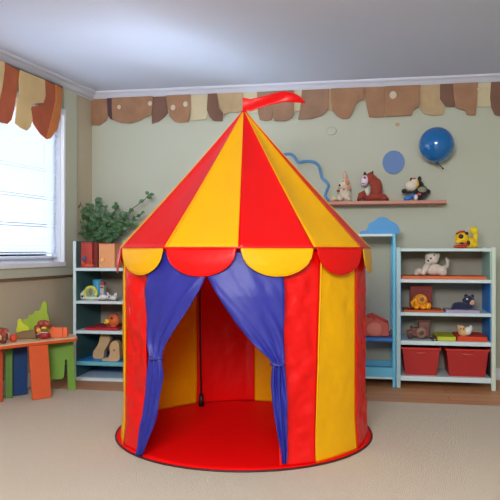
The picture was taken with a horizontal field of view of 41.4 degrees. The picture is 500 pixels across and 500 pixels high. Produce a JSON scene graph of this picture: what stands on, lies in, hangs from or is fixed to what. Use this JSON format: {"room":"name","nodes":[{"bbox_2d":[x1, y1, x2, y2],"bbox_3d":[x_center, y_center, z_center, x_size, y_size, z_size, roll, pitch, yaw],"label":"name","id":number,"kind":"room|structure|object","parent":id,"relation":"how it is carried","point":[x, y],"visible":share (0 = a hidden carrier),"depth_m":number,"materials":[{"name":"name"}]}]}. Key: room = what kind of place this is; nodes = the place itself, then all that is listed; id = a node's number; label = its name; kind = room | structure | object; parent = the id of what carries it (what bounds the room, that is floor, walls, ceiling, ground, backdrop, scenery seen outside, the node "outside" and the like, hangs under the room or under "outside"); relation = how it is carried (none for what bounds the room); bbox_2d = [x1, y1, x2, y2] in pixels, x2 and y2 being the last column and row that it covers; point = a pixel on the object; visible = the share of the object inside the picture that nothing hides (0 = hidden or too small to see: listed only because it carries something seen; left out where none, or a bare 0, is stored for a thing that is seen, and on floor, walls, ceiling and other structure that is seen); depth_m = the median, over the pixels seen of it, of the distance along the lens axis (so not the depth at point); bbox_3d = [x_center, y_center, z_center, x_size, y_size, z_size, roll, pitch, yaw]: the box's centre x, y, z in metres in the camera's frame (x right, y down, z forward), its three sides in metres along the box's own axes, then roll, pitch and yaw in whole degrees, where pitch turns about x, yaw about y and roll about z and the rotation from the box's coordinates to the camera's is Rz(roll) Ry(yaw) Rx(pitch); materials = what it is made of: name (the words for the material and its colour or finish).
{"room":"children's room","nodes":[
{"label":"children's room","id":0,"kind":"room"},
{"bbox_2d":[0,95,91,379],"bbox_3d":[-2.622,-0.171,1.833,0.142,2.342,8.320,0,0,17],"label":"wall","id":1,"kind":"structure","parent":0,"point":[19,299],"depth_m":5.19,"materials":[{"name":"beige paint"}]},
{"bbox_2d":[0,60,62,138],"bbox_3d":[-1.902,-1.054,3.782,0.077,0.462,2.870,0,0,17],"label":"window valance","id":2,"kind":"object","parent":1,"relation":"attached to","point":[33,89],"visible":1,"depth_m":4.71,"materials":[{"name":"fabric"}]},
{"bbox_2d":[0,92,65,268],"bbox_3d":[-1.810,-0.490,4.376,0.180,1.248,1.835,0,0,17],"label":"window","id":3,"kind":"structure","parent":1,"relation":"in","point":[47,262],"depth_m":5.21,"materials":[{"name":"paint"}]},
{"bbox_2d":[0,103,56,258],"bbox_3d":[-1.779,-0.495,4.389,0.041,1.120,1.710,0,0,17],"label":"window blind","id":4,"kind":"object","parent":3,"relation":"attached to","point":[29,150],"visible":0.73,"depth_m":4.85,"materials":[{"name":"paint"}]},
{"bbox_2d":[3,362,66,395],"bbox_3d":[-2.539,0.950,1.839,0.015,0.100,7.980,0,0,17],"label":"baseboard","id":5,"kind":"structure","parent":1,"relation":"attached to","point":[65,372],"depth_m":4.80,"materials":[{"name":"paint"}]},
{"bbox_2d":[0,274,72,280],"bbox_3d":[-1.749,0.203,4.357,0.032,0.013,2.246,0,0,17],"label":"trim","id":6,"kind":"structure","parent":1,"relation":"attached to","point":[71,274],"depth_m":4.84,"materials":[{"name":"paint"}]},
{"bbox_2d":[0,80,76,278],"bbox_3d":[-1.750,-0.543,4.362,0.024,1.487,2.216,0,0,17],"label":"trim","id":7,"kind":"structure","parent":1,"relation":"attached to","point":[69,97],"depth_m":5.29,"materials":[{"name":"paint"}]},
{"bbox_2d":[0,49,95,100],"bbox_3d":[-2.505,-1.308,1.839,0.082,0.067,8.000,0,0,17],"label":"trim","id":8,"kind":"structure","parent":1,"relation":"attached to","point":[83,91],"depth_m":4.95,"materials":[{"name":"paint"}]},
{"bbox_2d":[0,0,499,90],"bbox_3d":[-0.100,-1.392,2.000,8.600,0.100,8.800,0,0,0],"label":"ceiling","id":9,"kind":"structure","parent":0,"point":[98,45],"depth_m":4.23,"materials":[{"name":"paint"}]},
{"bbox_2d":[3,375,499,405],"bbox_3d":[-0.100,1.050,2.000,8.600,0.100,8.800,0,0,0],"label":"floor","id":10,"kind":"structure","parent":0,"point":[376,389],"depth_m":4.71,"materials":[{"name":"brown wood"}]},
{"bbox_2d":[73,241,124,381],"bbox_3d":[-1.107,0.468,5.293,0.428,1.074,0.500,0,0,10],"label":"bookcase","id":11,"kind":"object","parent":10,"relation":"on","point":[86,313],"visible":0.41,"depth_m":5.20,"materials":[{"name":"paint"}]},
{"bbox_2d":[81,242,93,267],"bbox_3d":[-1.274,0.038,5.265,0.117,0.200,0.192,0,0,10],"label":"storage box","id":12,"kind":"object","parent":11,"relation":"on","point":[87,248],"visible":0.48,"depth_m":5.17,"materials":[{"name":"paint"}]},
{"bbox_2d":[81,256,93,267],"bbox_3d":[-1.255,0.091,5.111,0.103,0.092,0.049,0,0,10],"label":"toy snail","id":13,"kind":"object","parent":11,"relation":"on","point":[84,257],"visible":1,"depth_m":5.10,"materials":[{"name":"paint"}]},
{"bbox_2d":[80,286,106,299],"bbox_3d":[-1.218,0.337,5.160,0.231,0.119,0.062,0,0,10],"label":"toy","id":14,"kind":"object","parent":11,"relation":"on","point":[90,292],"visible":0.98,"depth_m":5.15,"materials":[{"name":"paint"}]},
{"bbox_2d":[93,279,105,296],"bbox_3d":[-1.201,0.312,5.258,0.103,0.156,0.076,0,0,10],"label":"canister","id":15,"kind":"object","parent":11,"relation":"on","point":[100,286],"visible":0.76,"depth_m":5.23,"materials":[{"name":"paint"}]},
{"bbox_2d":[93,242,106,267],"bbox_3d":[-1.194,0.038,5.271,0.040,0.200,0.192,0,0,10],"label":"storage box","id":16,"kind":"object","parent":11,"relation":"on","point":[96,244],"visible":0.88,"depth_m":5.18,"materials":[{"name":"paint"}]},
{"bbox_2d":[93,334,112,358],"bbox_3d":[-1.164,0.757,5.219,0.146,0.205,0.063,0,0,10],"label":"wooden arch","id":17,"kind":"object","parent":11,"relation":"on","point":[100,352],"visible":0.9,"depth_m":5.19,"materials":[{"name":"paint"}]},
{"bbox_2d":[84,323,121,330],"bbox_3d":[-1.119,0.607,5.224,0.268,0.020,0.320,0,0,10],"label":"picture book","id":18,"kind":"object","parent":11,"relation":"on","point":[101,326],"visible":0.7,"depth_m":5.09,"materials":[{"name":"paper"}]},
{"bbox_2d":[104,314,120,326],"bbox_3d":[-1.069,0.548,5.150,0.120,0.103,0.085,0,0,10],"label":"bird","id":19,"kind":"object","parent":18,"relation":"on","point":[113,320],"visible":0.99,"depth_m":5.12},
{"bbox_2d":[99,244,122,267],"bbox_3d":[-1.100,0.044,5.225,0.133,0.188,0.209,0,0,10],"label":"storage box","id":20,"kind":"object","parent":11,"relation":"on","point":[108,253],"visible":0.93,"depth_m":5.14,"materials":[{"name":"paint"}]},
{"bbox_2d":[102,340,121,360],"bbox_3d":[-1.065,0.777,5.101,0.148,0.164,0.065,0,0,10],"label":"wooden arch","id":21,"kind":"object","parent":11,"relation":"on","point":[115,347],"visible":1,"depth_m":5.07,"materials":[{"name":"paint"}]},
{"bbox_2d":[107,292,116,299],"bbox_3d":[-1.069,0.358,5.113,0.086,0.064,0.043,0,0,10],"label":"bunny","id":22,"kind":"object","parent":11,"relation":"on","point":[113,297],"visible":0.97,"depth_m":5.10,"materials":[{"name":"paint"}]},
{"bbox_2d":[78,191,153,242],"bbox_3d":[-1.120,-0.172,5.426,0.679,0.618,0.164,0,0,18],"label":"potted plant","id":23,"kind":"object","parent":11,"relation":"on","point":[105,231],"visible":0.84,"depth_m":5.43,"materials":[{"name":"green plant"}]},
{"bbox_2d":[0,388,499,499],"bbox_3d":[-0.212,0.997,1.677,4.900,0.004,5.630,0,0,10],"label":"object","id":24,"kind":"structure","parent":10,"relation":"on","point":[62,446],"depth_m":3.08,"materials":[{"name":"beige carpet"}]},
{"bbox_2d":[0,334,77,401],"bbox_3d":[-1.583,0.803,4.386,0.312,0.393,0.977,0,0,39],"label":"table","id":25,"kind":"object","parent":24,"relation":"on","point":[46,362],"visible":0.96,"depth_m":4.44,"materials":[{"name":"paint"}]},
{"bbox_2d":[0,327,9,343],"bbox_3d":[-1.617,0.556,4.292,0.116,0.101,0.068,0,0,0],"label":"toy truck","id":26,"kind":"object","parent":25,"relation":"on","point":[4,332],"visible":1,"depth_m":4.28,"materials":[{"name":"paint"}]},
{"bbox_2d":[9,334,16,341],"bbox_3d":[-1.562,0.580,4.360,0.051,0.053,0.044,0,0,0],"label":"ball","id":27,"kind":"object","parent":25,"relation":"on","point":[13,337],"visible":0.94,"depth_m":4.34,"materials":[{"name":"paint"}]},
{"bbox_2d":[16,330,36,338],"bbox_3d":[-1.528,0.576,4.520,0.137,0.061,0.041,0,0,0],"label":"wooden tray","id":28,"kind":"object","parent":25,"relation":"on","point":[28,334],"visible":0.87,"depth_m":4.50,"materials":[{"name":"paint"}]},
{"bbox_2d":[16,301,51,336],"bbox_3d":[-1.497,0.488,4.593,0.240,0.261,0.042,0,0,0],"label":"dinosaur","id":29,"kind":"object","parent":25,"relation":"on","point":[42,314],"visible":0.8,"depth_m":4.59,"materials":[{"name":"paint"}]},
{"bbox_2d":[34,320,50,338],"bbox_3d":[-1.413,0.540,4.495,0.116,0.132,0.063,0,0,0],"label":"toy","id":30,"kind":"object","parent":25,"relation":"on","point":[37,328],"visible":1,"depth_m":4.48,"materials":[{"name":"paint"}]},
{"bbox_2d":[49,326,68,337],"bbox_3d":[-1.329,0.568,4.600,0.120,0.075,0.056,0,0,0],"label":"box","id":31,"kind":"object","parent":25,"relation":"on","point":[55,332],"visible":1,"depth_m":4.57,"materials":[{"name":"cardboard"}]},
{"bbox_2d":[115,91,372,472],"bbox_3d":[-0.033,0.061,3.650,1.398,1.868,1.398,0,0,14],"label":"tent","id":32,"kind":"object","parent":24,"relation":"on","point":[244,304],"visible":1,"depth_m":3.20,"materials":[{"name":"red fabric"}]},
{"bbox_2d":[135,252,205,455],"bbox_3d":[-0.382,0.499,3.070,0.398,0.981,0.067,0,0,28],"label":"door curtain","id":33,"kind":"object","parent":32,"relation":"hanging from","point":[173,280],"depth_m":3.08,"materials":[{"name":"blue fabric"}]},
{"bbox_2d":[207,252,287,463],"bbox_3d":[-0.018,0.486,2.985,0.376,0.954,0.064,0,0,1],"label":"door curtain","id":34,"kind":"object","parent":32,"relation":"hanging from","point":[250,285],"depth_m":2.97,"materials":[{"name":"blue fabric"}]},
{"bbox_2d":[358,234,395,386],"bbox_3d":[0.889,0.441,5.037,0.416,1.118,0.400,0,0,10],"label":"rack","id":35,"kind":"object","parent":10,"relation":"on","point":[375,369],"visible":0.52,"depth_m":4.83,"materials":[{"name":"paint"}]},
{"bbox_2d":[365,312,388,336],"bbox_3d":[0.935,0.550,4.925,0.200,0.178,0.095,0,0,10],"label":"house","id":36,"kind":"object","parent":35,"relation":"on","point":[375,325],"visible":0.93,"depth_m":4.88,"materials":[{"name":"paint"}]},
{"bbox_2d":[366,335,392,341],"bbox_3d":[0.889,0.655,5.037,0.372,0.026,0.396,0,0,10],"label":"shelf","id":37,"kind":"object","parent":35,"relation":"attached to","point":[368,338],"depth_m":4.83,"materials":[{"name":"paint"}]},
{"bbox_2d":[360,217,399,233],"bbox_3d":[0.969,-0.181,4.942,0.292,0.127,0.037,0,0,10],"label":"cloud","id":38,"kind":"object","parent":35,"relation":"on","point":[381,225],"visible":0.9,"depth_m":4.92,"materials":[{"name":"paint"}]},
{"bbox_2d":[396,247,495,390],"bbox_3d":[1.438,0.490,4.940,0.690,1.019,0.400,0,0,10],"label":"shelving unit","id":39,"kind":"object","parent":10,"relation":"on","point":[463,261],"visible":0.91,"depth_m":4.95,"materials":[{"name":"paint"}]},
{"bbox_2d":[407,319,433,338],"bbox_3d":[1.259,0.586,4.882,0.198,0.141,0.092,0,0,10],"label":"tractor","id":40,"kind":"object","parent":39,"relation":"on","point":[422,331],"visible":0.92,"depth_m":4.87,"materials":[{"name":"paint"}]},
{"bbox_2d":[401,345,440,375],"bbox_3d":[1.269,0.812,4.950,0.287,0.204,0.328,0,0,10],"label":"storage bin","id":41,"kind":"object","parent":39,"relation":"on","point":[416,359],"visible":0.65,"depth_m":4.82,"materials":[{"name":"paint"}]},
{"bbox_2d":[402,307,443,312],"bbox_3d":[1.286,0.445,4.932,0.282,0.014,0.270,0,0,10],"label":"storybook","id":42,"kind":"object","parent":39,"relation":"on","point":[405,309],"visible":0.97,"depth_m":4.82,"materials":[{"name":"paper"}]},
{"bbox_2d":[410,294,430,308],"bbox_3d":[1.256,0.380,4.863,0.151,0.114,0.073,0,0,10],"label":"elephant","id":43,"kind":"object","parent":42,"relation":"on","point":[420,300],"visible":1,"depth_m":4.84},
{"bbox_2d":[409,285,432,308],"bbox_3d":[1.281,0.352,4.960,0.164,0.168,0.070,0,0,10],"label":"toy box","id":44,"kind":"object","parent":42,"relation":"on","point":[415,290],"visible":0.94,"depth_m":4.93,"materials":[{"name":"paint"}]},
{"bbox_2d":[401,275,486,279],"bbox_3d":[1.427,0.201,4.922,0.593,0.022,0.300,0,0,10],"label":"shelf board","id":45,"kind":"object","parent":39,"relation":"on","point":[473,277],"visible":0.76,"depth_m":4.79,"materials":[{"name":"paint"}]},
{"bbox_2d":[414,252,449,275],"bbox_3d":[1.343,0.102,4.886,0.262,0.175,0.115,0,0,10],"label":"puppy","id":46,"kind":"object","parent":45,"relation":"on","point":[430,267],"visible":1,"depth_m":4.86},
{"bbox_2d":[433,332,455,340],"bbox_3d":[1.446,0.642,4.924,0.133,0.030,0.290,0,0,10],"label":"book","id":47,"kind":"object","parent":39,"relation":"on","point":[441,336],"visible":0.88,"depth_m":4.79,"materials":[{"name":"paper"}]},
{"bbox_2d":[443,308,479,312],"bbox_3d":[1.545,0.442,4.840,0.234,0.020,0.200,0,0,10],"label":"book","id":48,"kind":"object","parent":39,"relation":"on","point":[447,310],"visible":0.93,"depth_m":4.75,"materials":[{"name":"paper"}]},
{"bbox_2d":[451,294,474,308],"bbox_3d":[1.548,0.378,4.814,0.165,0.114,0.082,0,0,10],"label":"dog","id":49,"kind":"object","parent":48,"relation":"on","point":[467,302],"visible":1,"depth_m":4.79},
{"bbox_2d":[453,226,477,247],"bbox_3d":[1.573,-0.092,4.823,0.188,0.160,0.091,0,0,-11],"label":"dog","id":50,"kind":"object","parent":39,"relation":"on","point":[461,237],"visible":0.98,"depth_m":4.79},
{"bbox_2d":[442,346,489,376],"bbox_3d":[1.588,0.813,4.894,0.311,0.202,0.328,0,0,10],"label":"storage bin","id":51,"kind":"object","parent":39,"relation":"on","point":[465,361],"visible":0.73,"depth_m":4.76,"materials":[{"name":"paint"}]},
{"bbox_2d":[452,332,486,341],"bbox_3d":[1.621,0.640,4.888,0.206,0.034,0.300,0,0,10],"label":"book","id":52,"kind":"object","parent":39,"relation":"on","point":[474,336],"visible":0.83,"depth_m":4.75,"materials":[{"name":"paper"}]},
{"bbox_2d":[457,325,472,336],"bbox_3d":[1.555,0.583,4.784,0.105,0.083,0.059,0,0,10],"label":"owl","id":53,"kind":"object","parent":52,"relation":"on","point":[462,331],"visible":1,"depth_m":4.77,"materials":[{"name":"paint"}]},
{"bbox_2d":[92,95,499,367],"bbox_3d":[0.773,-0.171,5.356,4.700,2.342,0.121,0,0,10],"label":"wall","id":54,"kind":"structure","parent":0,"point":[129,160],"depth_m":5.26,"materials":[{"name":"paint"}]},
{"bbox_2d":[91,82,499,124],"bbox_3d":[0.449,-1.154,5.328,3.673,0.274,0.030,0,0,10],"label":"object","id":55,"kind":"object","parent":54,"relation":"attached to","point":[389,100],"visible":1,"depth_m":5.31,"materials":[{"name":"fabric"}]},
{"bbox_2d":[389,91,396,98],"bbox_3d":[1.124,-1.218,5.197,0.057,0.063,0.004,0,0,10],"label":"dot","id":56,"kind":"object","parent":55,"relation":"attached to","point":[392,94],"depth_m":5.20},
{"bbox_2d":[93,73,499,98],"bbox_3d":[0.755,-1.308,5.257,4.300,0.067,0.080,0,0,10],"label":"trim","id":57,"kind":"structure","parent":54,"relation":"attached to","point":[494,77],"depth_m":5.30,"materials":[{"name":"paint"}]},
{"bbox_2d":[283,153,329,201],"bbox_3d":[0.313,-0.560,5.364,0.668,0.462,0.022,0,0,10],"label":"frame","id":58,"kind":"object","parent":54,"relation":"attached to","point":[285,154],"visible":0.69,"depth_m":5.32,"materials":[{"name":"paint"}]},
{"bbox_2d":[325,127,336,134],"bbox_3d":[0.651,-0.957,5.311,0.090,0.068,0.010,0,0,10],"label":"wall plate","id":59,"kind":"object","parent":54,"relation":"attached to","point":[330,130],"visible":1,"depth_m":5.31,"materials":[{"name":"paint"}]},
{"bbox_2d":[328,200,446,205],"bbox_3d":[1.064,-0.365,5.167,0.894,0.032,0.151,0,0,10],"label":"wall shelf","id":60,"kind":"object","parent":54,"relation":"attached to","point":[398,202],"visible":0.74,"depth_m":5.10,"materials":[{"name":"paint"}]},
{"bbox_2d":[330,171,350,200],"bbox_3d":[0.716,-0.502,5.208,0.164,0.243,0.100,0,0,10],"label":"rabbit","id":61,"kind":"object","parent":60,"relation":"on","point":[344,192],"visible":0.96,"depth_m":5.18},
{"bbox_2d":[357,171,388,200],"bbox_3d":[0.960,-0.501,5.173,0.247,0.240,0.083,0,0,4],"label":"horse","id":62,"kind":"object","parent":60,"relation":"on","point":[376,194],"visible":0.98,"depth_m":5.15},
{"bbox_2d":[402,176,430,199],"bbox_3d":[1.284,-0.475,5.114,0.220,0.193,0.093,0,0,10],"label":"plush bear","id":63,"kind":"object","parent":60,"relation":"on","point":[420,191],"visible":1,"depth_m":5.08},
{"bbox_2d":[383,151,404,173],"bbox_3d":[1.135,-0.692,5.226,0.171,0.187,0.010,0,0,10],"label":"disc","id":64,"kind":"object","parent":54,"relation":"attached to","point":[393,161],"visible":1,"depth_m":5.22,"materials":[{"name":"paint"}]},
{"bbox_2d":[365,365,499,379],"bbox_3d":[0.761,0.955,5.289,4.300,0.090,0.016,0,0,10],"label":"baseboard","id":65,"kind":"structure","parent":54,"relation":"attached to","point":[497,369],"depth_m":5.08,"materials":[{"name":"paint"}]},
{"bbox_2d":[419,127,454,168],"bbox_3d":[1.421,-0.774,5.038,0.265,0.319,0.265,0,0,10],"label":"balloon","id":66,"kind":"object","parent":54,"relation":"attached to","point":[436,144],"visible":1,"depth_m":4.95,"materials":[{"name":"rubber"}]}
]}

